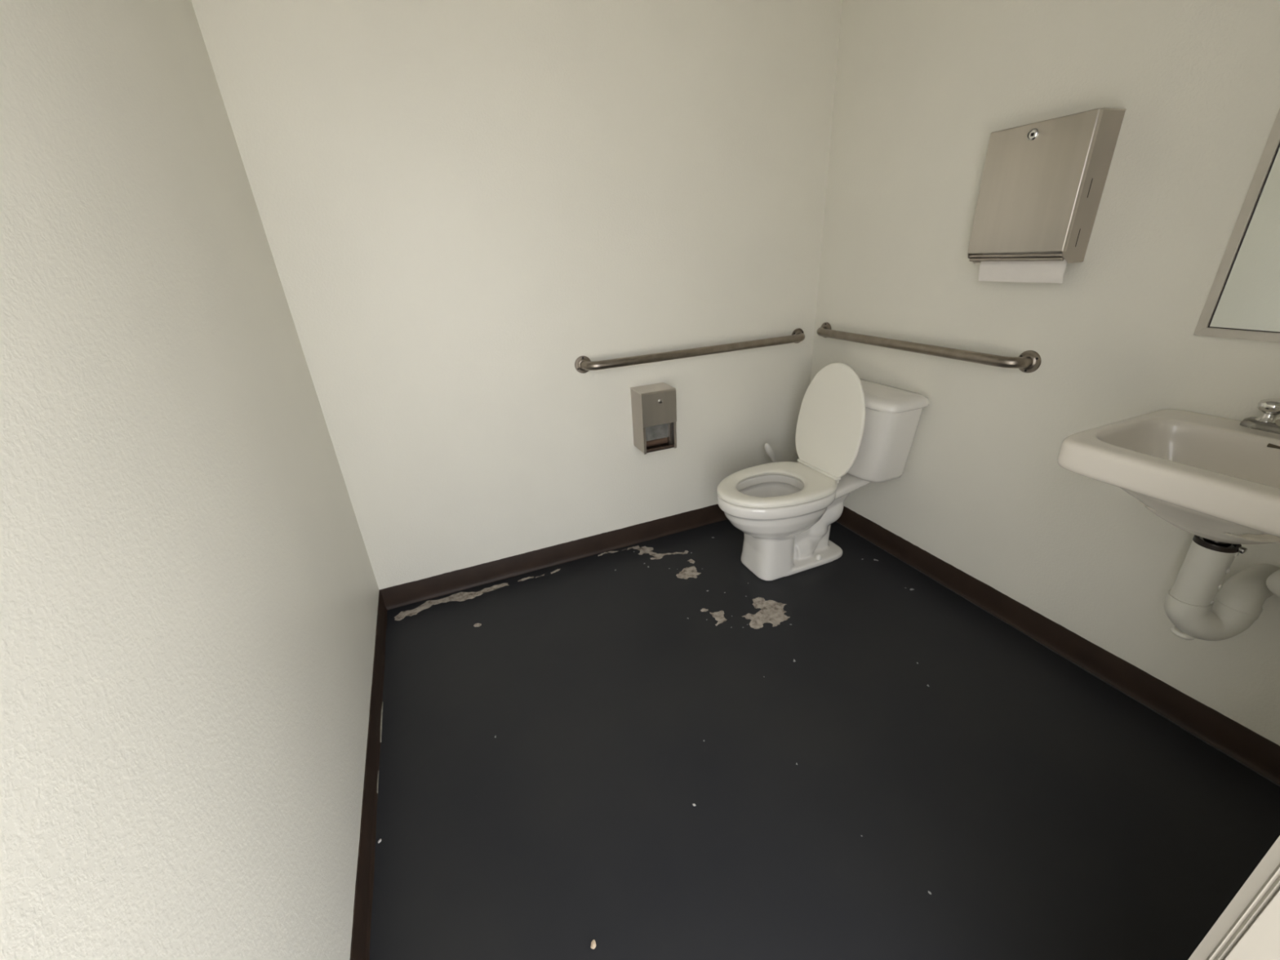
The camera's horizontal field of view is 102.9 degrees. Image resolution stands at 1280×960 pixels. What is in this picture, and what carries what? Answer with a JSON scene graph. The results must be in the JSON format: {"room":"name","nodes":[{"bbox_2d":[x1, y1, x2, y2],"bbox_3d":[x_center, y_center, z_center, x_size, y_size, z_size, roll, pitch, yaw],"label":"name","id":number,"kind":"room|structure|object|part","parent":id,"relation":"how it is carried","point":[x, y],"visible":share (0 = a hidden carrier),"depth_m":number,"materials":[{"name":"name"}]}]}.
{"room":"public restroom","nodes":[
{"label":"public restroom","id":0,"kind":"room"},
{"bbox_2d":[0,0,378,959],"bbox_3d":[-0.782,-0.202,0.741,0.120,2.440,2.250,-13,26,-20],"label":"wall","id":1,"kind":"structure","parent":0,"point":[189,589],"depth_m":0.69,"materials":[{"name":"paint"}]},
{"bbox_2d":[350,590,387,959],"bbox_3d":[-0.668,0.844,1.258,0.011,0.099,1.972,-13,26,-20],"label":"baseboard","id":2,"kind":"structure","parent":1,"relation":"attached to","point":[362,907],"depth_m":1.28,"materials":[{"name":"brown paint"}]},
{"bbox_2d":[191,0,842,590],"bbox_3d":[-0.171,-0.813,2.020,2.115,2.440,0.120,-13,26,-20],"label":"wall","id":3,"kind":"structure","parent":0,"point":[460,203],"depth_m":1.87,"materials":[{"name":"paint"}]},
{"bbox_2d":[379,504,727,609],"bbox_3d":[-0.084,0.277,2.444,2.115,0.099,0.012,-13,26,-20],"label":"baseboard","id":4,"kind":"structure","parent":3,"relation":"attached to","point":[397,596],"depth_m":2.31,"materials":[{"name":"brown paint"}]},
{"bbox_2d":[630,382,676,454],"bbox_3d":[0.063,-0.267,2.211,0.158,0.268,0.129,-13,26,-20],"label":"dispenser","id":5,"kind":"object","parent":3,"relation":"attached to","point":[654,406],"visible":0.96,"depth_m":2.17,"materials":[{"name":"metal"}]},
{"bbox_3d":[-0.011,-0.253,2.191,0.002,0.260,0.116,-13,26,-20],"label":"panel","id":6,"kind":"part","parent":5,"relation":"part of","materials":[{"name":"metal"}]},
{"bbox_2d":[630,382,676,427],"bbox_3d":[0.059,-0.322,2.186,0.158,0.146,0.129,-13,26,-20],"label":"hood","id":7,"kind":"object","parent":5,"relation":"attached to","point":[655,405],"depth_m":2.14,"materials":[{"name":"silver metal"}]},
{"bbox_2d":[646,437,667,447],"bbox_3d":[0.067,-0.174,2.252,0.102,0.042,0.042,-13,26,-20],"label":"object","id":8,"kind":"object","parent":5,"relation":"on","point":[661,441],"visible":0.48,"depth_m":2.24,"materials":[{"name":"cardboard"}]},
{"bbox_3d":[0.067,-0.156,2.265,0.150,0.014,0.110,-13,26,-20],"label":"plate","id":9,"kind":"part","parent":5,"relation":"part of","materials":[{"name":"silver metal"}]},
{"bbox_3d":[0.112,-0.222,2.262,0.002,0.115,0.102,-13,26,-20],"label":"spindle rail","id":10,"kind":"part","parent":5,"relation":"part of","materials":[{"name":"metal"}]},
{"bbox_3d":[0.119,-0.223,2.265,0.002,0.115,0.102,-13,26,-20],"label":"spindle rail","id":11,"kind":"part","parent":5,"relation":"part of","materials":[{"name":"metal"}]},
{"bbox_3d":[0.131,-0.284,2.242,0.002,0.260,0.116,-13,26,-20],"label":"panel","id":12,"kind":"part","parent":5,"relation":"part of","materials":[{"name":"metal"}]},
{"bbox_2d":[574,328,804,373],"bbox_3d":[0.274,-0.564,2.214,1.137,0.070,0.077,-13,26,-20],"label":"grab bar","id":13,"kind":"object","parent":3,"relation":"attached to","point":[583,364],"visible":1,"depth_m":2.15,"materials":[{"name":"metal"}]},
{"bbox_2d":[368,519,1279,959],"bbox_3d":[0.312,0.726,1.637,2.355,0.101,2.250,-13,26,-20],"label":"floor","id":14,"kind":"structure","parent":0,"point":[874,763],"depth_m":1.34,"materials":[{"name":"paint"}]},
{"bbox_2d":[590,939,595,949],"bbox_3d":[-0.095,0.955,1.049,0.011,0.007,0.015,1,25,10],"label":"crumb","id":15,"kind":"object","parent":14,"relation":"on","point":[593,943],"visible":1,"depth_m":1.05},
{"bbox_2d":[764,443,776,462],"bbox_3d":[0.729,-0.010,2.586,0.251,0.420,0.084,-13,26,-20],"label":"toilet brush","id":16,"kind":"object","parent":14,"relation":"on","point":[768,449],"visible":0.34,"depth_m":2.47,"materials":[{"name":"white plastic"}]},
{"bbox_2d":[716,362,929,581],"bbox_3d":[0.681,-0.037,2.133,0.782,0.862,0.486,-13,26,-20],"label":"toilet","id":17,"kind":"object","parent":14,"relation":"on","point":[853,433],"visible":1,"depth_m":2.06,"materials":[{"name":"ceramic"}]},
{"bbox_3d":[0.541,0.019,2.092,0.474,0.028,0.364,-13,26,-20],"label":"seat","id":18,"kind":"part","parent":17,"relation":"part of","materials":[{"name":"white plastic"}]},
{"bbox_3d":[0.678,0.182,2.225,0.750,0.387,0.365,-13,26,-20],"label":"bowl","id":19,"kind":"part","parent":17,"relation":"part of","materials":[{"name":"white ceramic"}]},
{"bbox_3d":[0.756,-0.047,2.164,0.026,0.012,0.244,-13,26,-20],"label":"hinge rail","id":20,"kind":"part","parent":17,"relation":"part of","materials":[{"name":"white plastic"}]},
{"bbox_3d":[0.777,-0.253,2.086,0.078,0.441,0.362,-13,26,-20],"label":"lid","id":21,"kind":"part","parent":17,"relation":"part of","materials":[{"name":"white plastic"}]},
{"bbox_3d":[0.936,-0.200,2.182,0.197,0.324,0.450,-13,26,-20],"label":"tank","id":22,"kind":"part","parent":17,"relation":"part of","materials":[{"name":"white ceramic"}]},
{"bbox_3d":[0.921,-0.365,2.106,0.224,0.042,0.486,-13,26,-20],"label":"tank lid","id":23,"kind":"part","parent":17,"relation":"part of","materials":[{"name":"white ceramic"}]},
{"bbox_2d":[809,0,1279,745],"bbox_3d":[1.272,-0.659,1.494,0.120,2.440,2.250,-13,26,-20],"label":"wall","id":24,"kind":"structure","parent":0,"point":[922,87],"depth_m":1.53,"materials":[{"name":"paint"}]},
{"bbox_2d":[817,322,1041,373],"bbox_3d":[1.014,-0.529,1.982,0.077,0.070,0.984,-13,26,-20],"label":"grab bar","id":25,"kind":"object","parent":24,"relation":"attached to","point":[1029,361],"visible":1,"depth_m":1.78,"materials":[{"name":"metal"}]},
{"bbox_2d":[967,107,1126,263],"bbox_3d":[1.127,-0.810,1.453,0.110,0.353,0.278,-13,26,-20],"label":"paper towel dispenser","id":26,"kind":"object","parent":24,"relation":"attached to","point":[1043,182],"visible":0.98,"depth_m":1.39,"materials":[{"name":"metal"}]},
{"bbox_3d":[1.077,-0.860,1.570,0.102,0.352,0.002,-13,26,-20],"label":"panel","id":27,"kind":"part","parent":26,"relation":"part of","materials":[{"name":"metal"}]},
{"bbox_2d":[977,252,1066,283],"bbox_3d":[1.135,-0.635,1.521,0.011,0.083,0.248,-13,26,-20],"label":"paper towel","id":28,"kind":"object","parent":26,"relation":"hanging from","point":[1046,272],"visible":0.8,"depth_m":1.51,"materials":[{"name":"white paper"}]},
{"bbox_3d":[1.184,-0.761,1.338,0.102,0.352,0.002,-13,26,-20],"label":"panel","id":29,"kind":"part","parent":26,"relation":"part of","materials":[{"name":"metal"}]},
{"bbox_2d":[835,506,1279,786],"bbox_3d":[1.264,0.414,1.967,0.015,0.100,1.972,-13,26,-20],"label":"baseboard","id":30,"kind":"structure","parent":24,"relation":"attached to","point":[1242,744],"depth_m":1.60,"materials":[{"name":"brown paint"}]},
{"bbox_2d":[1057,408,1279,544],"bbox_3d":[1.254,0.031,1.093,0.462,0.203,0.467,-13,26,-20],"label":"sink","id":31,"kind":"object","parent":24,"relation":"attached to","point":[1216,478],"visible":0.98,"depth_m":1.09,"materials":[{"name":"white ceramic"}]},
{"bbox_2d":[1164,534,1279,640],"bbox_3d":[1.389,0.242,1.184,0.256,0.284,0.107,-6,24,-7],"label":"trap","id":32,"kind":"object","parent":31,"relation":"attached to","point":[1193,604],"visible":0.94,"depth_m":1.17,"materials":[{"name":"white plastic"}]},
{"bbox_3d":[1.431,0.261,1.195,0.164,0.089,0.077,-13,26,-20],"label":"trap arm","id":33,"kind":"part","parent":32,"relation":"part of","materials":[{"name":"white plastic"}]},
{"bbox_2d":[1240,398,1279,434],"bbox_3d":[1.392,-0.124,1.083,0.135,0.074,0.174,-13,26,-20],"label":"faucet","id":34,"kind":"object","parent":31,"relation":"on","point":[1270,407],"visible":1,"depth_m":1.13,"materials":[{"name":"silver metal"}]},
{"bbox_3d":[1.431,-0.107,1.108,0.052,0.020,0.174,-13,26,-20],"label":"plate","id":35,"kind":"part","parent":34,"relation":"part of","materials":[{"name":"silver metal"}]},
{"bbox_3d":[1.410,-0.154,1.138,0.049,0.053,0.049,-13,26,-20],"label":"handle","id":36,"kind":"part","parent":34,"relation":"part of","materials":[{"name":"silver metal"}]},
{"bbox_3d":[1.389,-0.128,1.080,0.128,0.063,0.030,-13,26,-20],"label":"spout","id":37,"kind":"part","parent":34,"relation":"part of","materials":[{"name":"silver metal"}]},
{"bbox_2d":[1193,108,1279,342],"bbox_3d":[1.424,-0.688,0.860,0.012,0.915,0.470,-13,26,-20],"label":"mirror","id":38,"kind":"object","parent":24,"relation":"attached to","point":[1242,302],"visible":1,"depth_m":1.14,"materials":[{"name":"mirror"}]},
{"bbox_3d":[1.448,-0.280,1.044,0.012,0.019,0.470,-13,26,-20],"label":"frame rail","id":39,"kind":"part","parent":38,"relation":"part of","materials":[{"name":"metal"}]},
{"bbox_3d":[1.427,-0.689,0.861,0.006,0.879,0.434,-13,26,-20],"label":"glass","id":40,"kind":"part","parent":38,"relation":"part of","materials":[{"name":"mirror"}]},
{"bbox_2d":[1266,568,1279,597],"bbox_3d":[1.446,0.107,1.111,0.130,0.299,0.124,-13,26,-20],"label":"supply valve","id":41,"kind":"object","parent":24,"relation":"attached to","point":[1273,582],"visible":1,"depth_m":1.13,"materials":[{"name":"white plastic"}]},
{"bbox_3d":[0.653,-0.055,0.230,2.115,2.440,0.158,-13,26,-20],"label":"wall","id":42,"kind":"structure","parent":0,"visible":0},
{"bbox_2d":[1187,835,1279,959],"bbox_3d":[0.159,0.198,0.109,1.030,2.130,0.176,-13,26,-20],"label":"door","id":43,"kind":"structure","parent":42,"relation":"in","point":[1248,928],"depth_m":0.47,"materials":[{"name":"paint"}]}
]}

